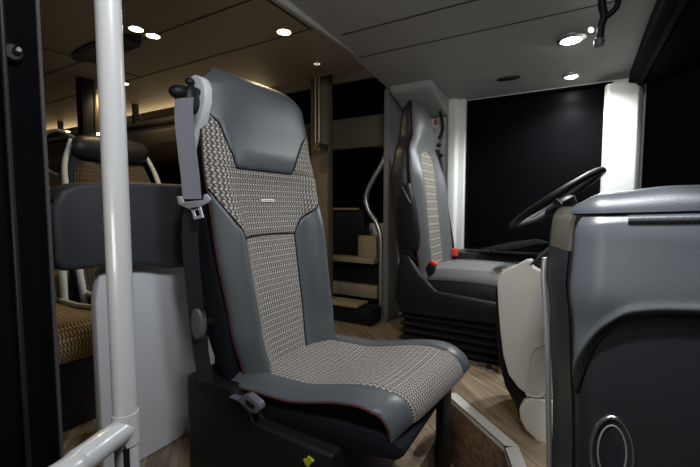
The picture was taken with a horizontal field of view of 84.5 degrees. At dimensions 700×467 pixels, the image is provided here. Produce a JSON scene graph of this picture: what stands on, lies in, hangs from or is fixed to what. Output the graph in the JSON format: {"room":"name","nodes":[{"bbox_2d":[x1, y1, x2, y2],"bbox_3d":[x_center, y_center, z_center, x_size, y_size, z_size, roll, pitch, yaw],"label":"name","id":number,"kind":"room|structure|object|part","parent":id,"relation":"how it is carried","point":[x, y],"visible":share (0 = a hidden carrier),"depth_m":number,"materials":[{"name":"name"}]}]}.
{"room":"bus interior","nodes":[
{"label":"bus interior","id":0,"kind":"room"},
{"bbox_2d":[39,0,364,129],"bbox_3d":[-3.907,-1.096,3.132,8.030,0.150,2.420,2,5,30],"label":"ceiling","id":1,"kind":"structure","parent":0,"point":[66,25],"depth_m":1.95,"materials":[{"name":"plastic"}]},
{"bbox_2d":[71,34,142,63],"bbox_3d":[-1.239,-0.929,1.948,0.600,0.022,0.150,2,5,30],"label":"ceiling vent","id":2,"kind":"object","parent":1,"relation":"in","point":[87,52],"visible":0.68,"depth_m":1.92,"materials":[{"name":"black plastic"}]},
{"bbox_2d":[47,103,178,163],"bbox_3d":[-3.190,-0.917,4.215,5.200,0.359,0.694,2,5,30],"label":"luggage rack","id":3,"kind":"object","parent":1,"relation":"attached to","point":[158,135],"visible":0.14,"depth_m":3.01,"materials":[{"name":"brown plastic"}]},
{"bbox_3d":[-3.378,-0.877,3.941,5.150,0.027,0.028,2,5,30],"label":"rail","id":4,"kind":"part","parent":3,"relation":"part of","materials":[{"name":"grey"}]},
{"bbox_2d":[127,24,144,31],"bbox_3d":[-0.961,-0.921,1.729,0.070,0.008,0.070,2,5,30],"label":"recessed light","id":5,"kind":"object","parent":1,"relation":"in","point":[136,28],"visible":1,"depth_m":1.72,"materials":[{"name":"silver metal"}]},
{"bbox_2d":[145,32,160,38],"bbox_3d":[-0.921,-0.926,1.800,0.070,0.008,0.070,2,5,30],"label":"recessed light","id":6,"kind":"object","parent":1,"relation":"in","point":[153,35],"visible":1,"depth_m":1.79,"materials":[{"name":"silver metal"}]},
{"bbox_2d":[43,0,312,103],"bbox_3d":[-3.823,-1.029,3.241,7.870,0.003,1.053,2,5,30],"label":"trim","id":7,"kind":"structure","parent":1,"relation":"attached to","point":[271,2],"depth_m":1.81,"materials":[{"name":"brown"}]},
{"bbox_2d":[276,27,291,35],"bbox_3d":[-0.301,-0.923,1.759,0.075,0.008,0.075,2,5,30],"label":"recessed light","id":8,"kind":"object","parent":1,"relation":"in","point":[284,31],"visible":1,"depth_m":1.75,"materials":[{"name":"silver metal"}]},
{"bbox_2d":[313,68,328,149],"bbox_3d":[-0.173,-0.729,2.300,0.043,0.467,0.105,2,5,30],"label":"pole","id":9,"kind":"object","parent":1,"relation":"hanging from","point":[320,146],"visible":1,"depth_m":2.26,"materials":[{"name":"gold metal"}]},
{"bbox_3d":[-0.203,-0.728,2.269,0.014,0.465,0.012,2,5,30],"label":"rod","id":10,"kind":"part","parent":9,"relation":"part of","materials":[{"name":"gold metal"}]},
{"bbox_3d":[-0.182,-0.726,2.256,0.014,0.467,0.012,2,5,30],"label":"rod","id":11,"kind":"part","parent":9,"relation":"part of","materials":[{"name":"gold metal"}]},
{"bbox_2d":[63,313,545,466],"bbox_3d":[-3.004,0.617,3.063,9.780,0.238,2.960,2,5,30],"label":"floor","id":12,"kind":"structure","parent":0,"point":[486,391],"depth_m":1.25,"materials":[{"name":"brown wood"}]},
{"bbox_2d":[48,154,75,307],"bbox_3d":[-1.692,0.031,2.199,0.669,1.047,0.501,2,5,30],"label":"seat","id":13,"kind":"object","parent":12,"relation":"on","point":[54,161],"visible":0.04,"depth_m":2.34,"materials":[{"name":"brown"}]},
{"bbox_2d":[54,270,73,296],"bbox_3d":[-1.611,0.263,2.183,0.486,0.120,0.420,2,5,30],"label":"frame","id":14,"kind":"object","parent":13,"relation":"on","point":[56,274],"depth_m":1.99,"materials":[{"name":"metal"}]},
{"bbox_3d":[-1.610,0.441,2.195,0.409,0.231,0.380,2,5,30],"label":"seat","id":15,"kind":"part","parent":13,"relation":"part of","materials":[{"name":"fabric"}]},
{"bbox_2d":[49,186,95,431],"bbox_3d":[-1.142,0.099,1.236,0.669,1.047,0.501,2,5,30],"label":"seat","id":16,"kind":"object","parent":12,"relation":"on","point":[74,325],"visible":0.13,"depth_m":1.21,"materials":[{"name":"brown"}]},
{"bbox_3d":[-1.186,-0.046,1.503,0.206,0.716,0.057,1,4,14],"label":"frame","id":17,"kind":"part","parent":16,"relation":"part of","materials":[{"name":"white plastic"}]},
{"bbox_2d":[56,303,92,365],"bbox_3d":[-1.062,0.331,1.219,0.486,0.120,0.420,2,5,30],"label":"cushion","id":18,"kind":"object","parent":16,"relation":"on","point":[74,325],"depth_m":1.18,"materials":[{"name":"fabric"}]},
{"bbox_3d":[-1.060,0.508,1.231,0.409,0.231,0.380,2,5,30],"label":"seat","id":19,"kind":"part","parent":16,"relation":"part of","materials":[{"name":"black plastic"}]},
{"bbox_2d":[75,77,99,135],"bbox_3d":[-1.663,-0.219,2.486,0.080,1.508,0.100,2,5,30],"label":"column","id":20,"kind":"structure","parent":12,"relation":"on","point":[86,89],"depth_m":2.42,"materials":[{"name":"black plastic"}]},
{"bbox_2d":[48,0,139,466],"bbox_3d":[-0.459,0.087,0.250,0.066,1.688,0.715,2,4,23],"label":"pole","id":21,"kind":"object","parent":12,"relation":"on","point":[121,437],"visible":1,"depth_m":0.55,"materials":[{"name":"grey metal"}]},
{"bbox_3d":[-0.462,0.319,0.260,0.064,0.046,0.701,2,4,23],"label":"rail","id":22,"kind":"part","parent":21,"relation":"part of","materials":[{"name":"grey metal"}]},
{"bbox_2d":[46,128,160,309],"bbox_3d":[-0.928,0.065,1.723,0.669,1.047,0.501,2,5,30],"label":"seat","id":23,"kind":"object","parent":12,"relation":"on","point":[81,160],"visible":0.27,"depth_m":1.69,"materials":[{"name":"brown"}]},
{"bbox_3d":[-1.277,-0.341,1.686,0.029,0.232,0.137,3,5,37],"label":"grab handle","id":24,"kind":"part","parent":23,"relation":"part of","materials":[{"name":"grey plastic"}]},
{"bbox_3d":[-1.178,-0.055,1.636,0.057,0.716,0.206,-4,6,-44],"label":"frame","id":25,"kind":"part","parent":23,"relation":"part of","materials":[{"name":"white plastic"}]},
{"bbox_2d":[85,296,90,309],"bbox_3d":[-0.848,0.297,1.707,0.486,0.120,0.420,2,5,30],"label":"cushion","id":26,"kind":"object","parent":23,"relation":"on","point":[87,298],"depth_m":1.60,"materials":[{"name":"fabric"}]},
{"bbox_3d":[-1.113,-0.063,1.836,0.228,0.660,0.440,2,5,30],"label":"backrest","id":27,"kind":"part","parent":23,"relation":"part of","materials":[{"name":"brown"}]},
{"bbox_3d":[-0.972,-0.080,1.990,0.206,0.716,0.057,1,4,14],"label":"frame","id":28,"kind":"part","parent":23,"relation":"part of","materials":[{"name":"white plastic"}]},
{"bbox_2d":[50,182,213,466],"bbox_3d":[-0.553,0.244,1.105,0.085,0.777,0.538,2,5,30],"label":"partition panel","id":29,"kind":"object","parent":12,"relation":"on","point":[165,361],"visible":0.41,"depth_m":1.06,"materials":[{"name":"white plastic"}]},
{"bbox_3d":[-0.537,0.334,1.164,0.030,0.589,0.430,2,5,30],"label":"panel","id":30,"kind":"part","parent":29,"relation":"part of","materials":[{"name":"white plastic"}]},
{"bbox_2d":[168,67,469,466],"bbox_3d":[-0.083,0.094,1.023,0.694,1.086,0.572,2,5,30],"label":"seat","id":31,"kind":"object","parent":12,"relation":"on","point":[281,388],"visible":1,"depth_m":0.97,"materials":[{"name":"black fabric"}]},
{"bbox_3d":[-0.373,-0.324,0.915,0.033,0.086,0.059,1,4,10],"label":"guide arm","id":32,"kind":"part","parent":31,"relation":"part of","materials":[{"name":"black plastic"}]},
{"bbox_3d":[-0.349,-0.047,0.880,0.042,0.030,0.003,2,5,30],"label":"tongue blade","id":33,"kind":"part","parent":31,"relation":"part of","materials":[{"name":"silver metal"}]},
{"bbox_3d":[-0.361,0.226,0.975,0.026,0.026,0.045,2,5,30],"label":"recliner stem","id":34,"kind":"part","parent":31,"relation":"part of","materials":[{"name":"black plastic"}]},
{"bbox_3d":[-0.263,-0.050,1.174,0.198,0.808,0.447,2,5,30],"label":"backrest","id":35,"kind":"part","parent":31,"relation":"part of","materials":[{"name":"grey plastic"}]},
{"bbox_3d":[-0.237,0.384,0.885,0.098,0.039,0.020,2,5,30],"label":"buckle arm","id":36,"kind":"part","parent":31,"relation":"part of","materials":[{"name":"grey plastic"}]},
{"bbox_3d":[-0.261,-0.321,1.159,0.095,0.277,0.438,2,5,30],"label":"headrest panel","id":37,"kind":"part","parent":31,"relation":"part of","materials":[{"name":"grey leather"}]},
{"bbox_2d":[260,393,445,459],"bbox_3d":[-0.004,0.406,1.046,0.496,0.060,0.433,2,5,30],"label":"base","id":38,"kind":"object","parent":31,"relation":"on","point":[338,428],"depth_m":0.82,"materials":[{"name":"black fabric"}]},
{"bbox_2d":[310,74,332,297],"bbox_3d":[-0.180,-0.283,2.477,0.130,1.640,0.070,2,5,30],"label":"trim","id":39,"kind":"structure","parent":12,"relation":"on","point":[321,160],"depth_m":2.43,"materials":[{"name":"brown"}]},
{"bbox_2d":[332,208,380,325],"bbox_3d":[-0.175,0.171,2.694,0.974,0.700,0.505,2,5,30],"label":"stairs","id":40,"kind":"structure","parent":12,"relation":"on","point":[355,252],"depth_m":2.65,"materials":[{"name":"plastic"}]},
{"bbox_3d":[-0.175,-0.180,2.812,0.550,0.015,0.040,2,5,30],"label":"lid","id":41,"kind":"part","parent":40,"relation":"part of","materials":[{"name":"brown wood"}]},
{"bbox_2d":[332,296,367,307],"bbox_3d":[-0.216,0.425,2.534,0.680,0.013,0.155,2,5,30],"label":"shelf","id":42,"kind":"object","parent":40,"relation":"attached to","point":[338,302],"depth_m":2.39,"materials":[{"name":"brown wood"}]},
{"bbox_2d":[333,254,377,263],"bbox_3d":[-0.198,0.165,2.757,0.870,0.034,0.100,2,5,30],"label":"shelf","id":43,"kind":"object","parent":40,"relation":"attached to","point":[361,258],"depth_m":2.59,"materials":[{"name":"brown wood"}]},
{"bbox_2d":[391,100,516,365],"bbox_3d":[0.574,-0.077,2.022,0.634,1.289,0.641,2,5,30],"label":"seat","id":44,"kind":"object","parent":12,"relation":"on","point":[442,296],"visible":0.92,"depth_m":1.89,"materials":[{"name":"black leather"}]},
{"bbox_3d":[0.381,-0.257,2.113,0.196,0.905,0.475,2,5,30],"label":"backrest","id":45,"kind":"part","parent":44,"relation":"part of","materials":[{"name":"black leather"}]},
{"bbox_3d":[0.284,-0.079,1.860,0.111,0.329,0.045,2,5,30],"label":"folded armrest","id":46,"kind":"part","parent":44,"relation":"part of","materials":[{"name":"black plastic"}]},
{"bbox_2d":[429,280,495,300],"bbox_3d":[0.620,0.253,2.010,0.500,0.095,0.476,2,5,30],"label":"cushion","id":47,"kind":"object","parent":44,"relation":"on","point":[479,289],"depth_m":1.77,"materials":[{"name":"black leather"}]},
{"bbox_2d":[450,403,503,466],"bbox_3d":[0.410,0.746,1.305,0.002,0.224,0.329,-1,4,-16],"label":"trim","id":48,"kind":"structure","parent":12,"relation":"attached to","point":[470,447],"depth_m":1.31,"materials":[{"name":"brown wood"}]},
{"bbox_2d":[480,364,495,371],"bbox_3d":[0.603,0.583,1.684,0.060,0.020,0.030,2,5,30],"label":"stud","id":49,"kind":"object","parent":12,"relation":"on","point":[488,367],"visible":1,"depth_m":1.68,"materials":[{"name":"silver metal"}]},
{"bbox_2d":[451,393,526,466],"bbox_3d":[0.436,0.633,1.180,0.122,0.016,0.574,0,4,-2],"label":"trim","id":50,"kind":"structure","parent":12,"relation":"attached to","point":[514,458],"depth_m":1.21,"materials":[{"name":"grey metal"}]},
{"bbox_2d":[458,239,547,264],"bbox_3d":[1.181,0.299,2.103,1.200,0.528,0.178,2,5,30],"label":"console","id":51,"kind":"object","parent":12,"relation":"on","point":[481,254],"visible":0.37,"depth_m":2.21,"materials":[{"name":"black plastic"}]},
{"bbox_2d":[496,247,552,442],"bbox_3d":[0.615,0.317,1.298,0.204,0.691,0.310,2,5,30],"label":"panel","id":52,"kind":"object","parent":12,"relation":"on","point":[519,309],"visible":0.69,"depth_m":1.18,"materials":[{"name":"beige plastic"}]},
{"bbox_3d":[0.552,0.288,1.188,0.184,0.419,0.050,2,5,30],"label":"panel","id":53,"kind":"part","parent":52,"relation":"part of","materials":[{"name":"beige plastic"}]},
{"bbox_3d":[0.588,0.581,1.185,0.120,0.180,0.050,2,5,30],"label":"panel","id":54,"kind":"part","parent":52,"relation":"part of","materials":[{"name":"beige plastic"}]},
{"bbox_3d":[1.223,0.266,1.567,0.632,0.668,0.700,2,5,30],"label":"panel","id":55,"kind":"object","parent":12,"relation":"on","visible":0},
{"bbox_2d":[509,167,606,228],"bbox_3d":[0.954,-0.122,1.789,0.386,0.351,0.466,2,5,30],"label":"steering wheel","id":56,"kind":"object","parent":55,"relation":"attached to","point":[585,180],"visible":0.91,"depth_m":1.71,"materials":[{"name":"black plastic"}]},
{"bbox_2d":[47,68,646,252],"bbox_3d":[-2.230,-0.370,4.213,9.900,2.050,0.080,2,5,30],"label":"wall","id":57,"kind":"structure","parent":0,"point":[363,73],"depth_m":2.79,"materials":[{"name":"white"}]},
{"bbox_2d":[141,114,383,167],"bbox_3d":[-2.441,-0.828,4.246,6.470,0.220,0.080,2,5,30],"label":"trim","id":58,"kind":"structure","parent":57,"relation":"attached to","point":[364,132],"depth_m":2.77,"materials":[{"name":"brown"}]},
{"bbox_2d":[145,78,385,222],"bbox_3d":[-2.458,-0.703,4.316,6.579,1.038,0.010,2,5,30],"label":"window","id":59,"kind":"structure","parent":57,"relation":"in","point":[353,170],"depth_m":2.87,"materials":[{"name":"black glass"}]},
{"bbox_2d":[445,99,466,250],"bbox_3d":[0.661,-0.362,2.452,0.130,0.980,0.059,2,5,30],"label":"trim","id":60,"kind":"structure","parent":57,"relation":"attached to","point":[455,142],"depth_m":2.43,"materials":[{"name":"white plastic"}]},
{"bbox_2d":[464,81,612,252],"bbox_3d":[1.070,-0.354,2.271,0.755,0.930,0.044,2,5,30],"label":"window","id":61,"kind":"structure","parent":57,"relation":"in","point":[522,148],"depth_m":2.29,"materials":[{"name":"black glass"}]},
{"bbox_2d":[600,81,643,192],"bbox_3d":[1.406,-0.306,2.008,0.160,0.930,0.084,2,5,30],"label":"pillar","id":62,"kind":"structure","parent":57,"relation":"attached to","point":[623,101],"depth_m":1.96,"materials":[{"name":"white plastic"}]},
{"bbox_2d":[628,0,699,83],"bbox_3d":[0.864,-0.769,0.626,0.384,0.248,2.800,2,5,30],"label":"trim","id":63,"kind":"structure","parent":57,"relation":"attached to","point":[680,54],"depth_m":1.47,"materials":[{"name":"black plastic"}]},
{"bbox_2d":[637,0,690,85],"bbox_3d":[0.732,-0.651,0.700,0.030,0.032,2.740,2,5,30],"label":"trim","id":64,"kind":"structure","parent":57,"relation":"attached to","point":[682,5],"depth_m":1.35,"materials":[{"name":"black plastic"}]},
{"bbox_2d":[383,87,402,321],"bbox_3d":[0.307,-0.208,2.481,0.035,1.490,0.365,2,5,30],"label":"wall partition","id":65,"kind":"structure","parent":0,"point":[393,110],"depth_m":2.35,"materials":[{"name":"grey plastic"}]},
{"bbox_2d":[272,0,358,58],"bbox_3d":[-0.420,-0.848,1.135,0.042,0.067,2.420,2,5,30],"label":"trim","id":66,"kind":"structure","parent":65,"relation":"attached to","point":[285,4],"depth_m":1.54,"materials":[{"name":"grey plastic"}]},
{"bbox_2d":[363,153,383,319],"bbox_3d":[0.167,0.060,2.433,0.182,1.186,0.059,2,5,30],"label":"curved handrail","id":67,"kind":"object","parent":65,"relation":"attached to","point":[379,168],"visible":0.66,"depth_m":2.42,"materials":[{"name":"silver metal"}]},
{"bbox_2d":[389,80,448,116],"bbox_3d":[0.425,-0.827,2.336,0.260,0.165,0.423,2,5,30],"label":"trim","id":68,"kind":"structure","parent":65,"relation":"attached to","point":[426,93],"depth_m":2.25,"materials":[{"name":"grey plastic"}]},
{"bbox_2d":[288,0,656,99],"bbox_3d":[0.226,-0.881,1.024,1.245,0.285,2.900,2,5,30],"label":"ceiling","id":69,"kind":"structure","parent":0,"point":[469,66],"depth_m":1.68,"materials":[{"name":"grey plastic"}]},
{"bbox_2d":[341,0,476,34],"bbox_3d":[0.224,-0.856,1.527,0.600,0.006,0.008,2,5,30],"label":"trim","id":70,"kind":"structure","parent":69,"relation":"attached to","point":[471,0],"depth_m":1.51,"materials":[{"name":"grey plastic"}]},
{"bbox_2d":[359,1,614,57],"bbox_3d":[0.545,-0.851,1.617,1.165,0.004,0.008,2,5,30],"label":"trim","id":71,"kind":"structure","parent":69,"relation":"attached to","point":[611,1],"depth_m":1.59,"materials":[{"name":"grey plastic"}]},
{"bbox_2d":[497,75,519,80],"bbox_3d":[0.843,-0.828,2.048,0.120,0.017,0.056,2,5,30],"label":"ceiling speaker","id":72,"kind":"object","parent":69,"relation":"attached to","point":[506,78],"visible":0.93,"depth_m":2.03,"materials":[{"name":"grey plastic"}]},
{"bbox_2d":[498,77,518,80],"bbox_3d":[0.843,-0.821,2.049,0.100,0.003,0.044,2,5,30],"label":"speaker grille","id":73,"kind":"object","parent":72,"relation":"attached to","point":[502,78],"depth_m":2.04,"materials":[{"name":"black plastic"}]},
{"bbox_2d":[556,31,586,44],"bbox_3d":[0.938,-0.822,1.634,0.114,0.021,0.114,2,5,30],"label":"recessed light","id":74,"kind":"object","parent":69,"relation":"in","point":[569,38],"visible":1,"depth_m":1.61,"materials":[{"name":"silver metal"}]},
{"bbox_2d":[562,72,580,78],"bbox_3d":[1.139,-0.809,1.981,0.081,0.021,0.081,2,5,30],"label":"recessed light","id":75,"kind":"object","parent":69,"relation":"in","point":[570,75],"visible":1,"depth_m":1.96,"materials":[{"name":"silver metal"}]},
{"bbox_2d":[588,0,621,47],"bbox_3d":[0.893,-0.764,1.351,0.095,0.205,0.032,2,5,30],"label":"ceiling hook","id":76,"kind":"object","parent":69,"relation":"hanging from","point":[604,14],"visible":1,"depth_m":1.35,"materials":[{"name":"black plastic"}]},
{"bbox_3d":[0.888,-0.768,1.354,0.034,0.197,0.026,2,5,30],"label":"hook arm","id":77,"kind":"part","parent":76,"relation":"part of","materials":[{"name":"black plastic"}]},
{"bbox_3d":[-2.995,0.768,3.069,9.800,0.060,3.000,2,5,30],"label":"floor","id":78,"kind":"structure","parent":0,"visible":0},
{"bbox_2d":[435,389,451,466],"bbox_3d":[0.291,0.672,1.204,0.024,0.389,0.090,2,5,30],"label":"trim","id":79,"kind":"structure","parent":78,"relation":"on","point":[443,410],"depth_m":1.17,"materials":[{"name":"black plastic"}]},
{"bbox_2d":[540,185,699,466],"bbox_3d":[0.728,0.403,0.750,0.663,0.989,0.464,2,5,30],"label":"dashboard","id":80,"kind":"object","parent":78,"relation":"on","point":[620,272],"visible":1,"depth_m":0.69,"materials":[{"name":"black plastic"}]},
{"bbox_3d":[0.475,0.466,0.931,0.050,0.821,0.013,1,4,17],"label":"edge trim","id":81,"kind":"part","parent":80,"relation":"part of","materials":[{"name":"silver metal"}]},
{"bbox_3d":[0.469,0.425,0.864,0.037,0.930,0.131,1,4,11],"label":"edge panel","id":82,"kind":"part","parent":80,"relation":"part of","materials":[{"name":"black plastic"}]},
{"bbox_3d":[0.490,0.410,0.721,0.068,0.142,0.006,2,5,30],"label":"recess plate","id":83,"kind":"part","parent":80,"relation":"part of","materials":[{"name":"black plastic"}]},
{"bbox_3d":[0.748,-0.063,0.715,0.586,0.054,0.449,2,5,30],"label":"lid","id":84,"kind":"part","parent":80,"relation":"part of","materials":[{"name":"grey plastic"}]},
{"bbox_3d":[0.672,-0.022,0.530,0.470,0.030,0.015,3,5,35],"label":"lid handle","id":85,"kind":"part","parent":80,"relation":"part of","materials":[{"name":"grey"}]},
{"bbox_3d":[-4.415,-0.219,2.064,8.280,2.050,0.080,2,5,30],"label":"wall","id":86,"kind":"structure","parent":0,"visible":0},
{"bbox_2d":[0,0,63,466],"bbox_3d":[-0.638,-0.038,0.324,0.059,1.430,0.644,2,5,30],"label":"door","id":87,"kind":"structure","parent":86,"relation":"in","point":[31,431],"depth_m":0.57,"materials":[{"name":"black metal"}]},
{"bbox_3d":[-0.483,-0.258,0.549,0.016,0.026,0.026,2,5,30],"label":"knob mount","id":88,"kind":"part","parent":87,"relation":"part of","materials":[{"name":"black plastic"}]},
{"bbox_3d":[-0.479,-0.053,0.546,0.007,1.410,0.007,2,5,30],"label":"rod","id":89,"kind":"part","parent":87,"relation":"part of","materials":[{"name":"black plastic"}]},
{"bbox_3d":[-0.475,-0.261,0.548,0.016,0.012,0.012,2,5,30],"label":"knob","id":90,"kind":"part","parent":87,"relation":"part of","materials":[{"name":"silver metal"}]}
]}

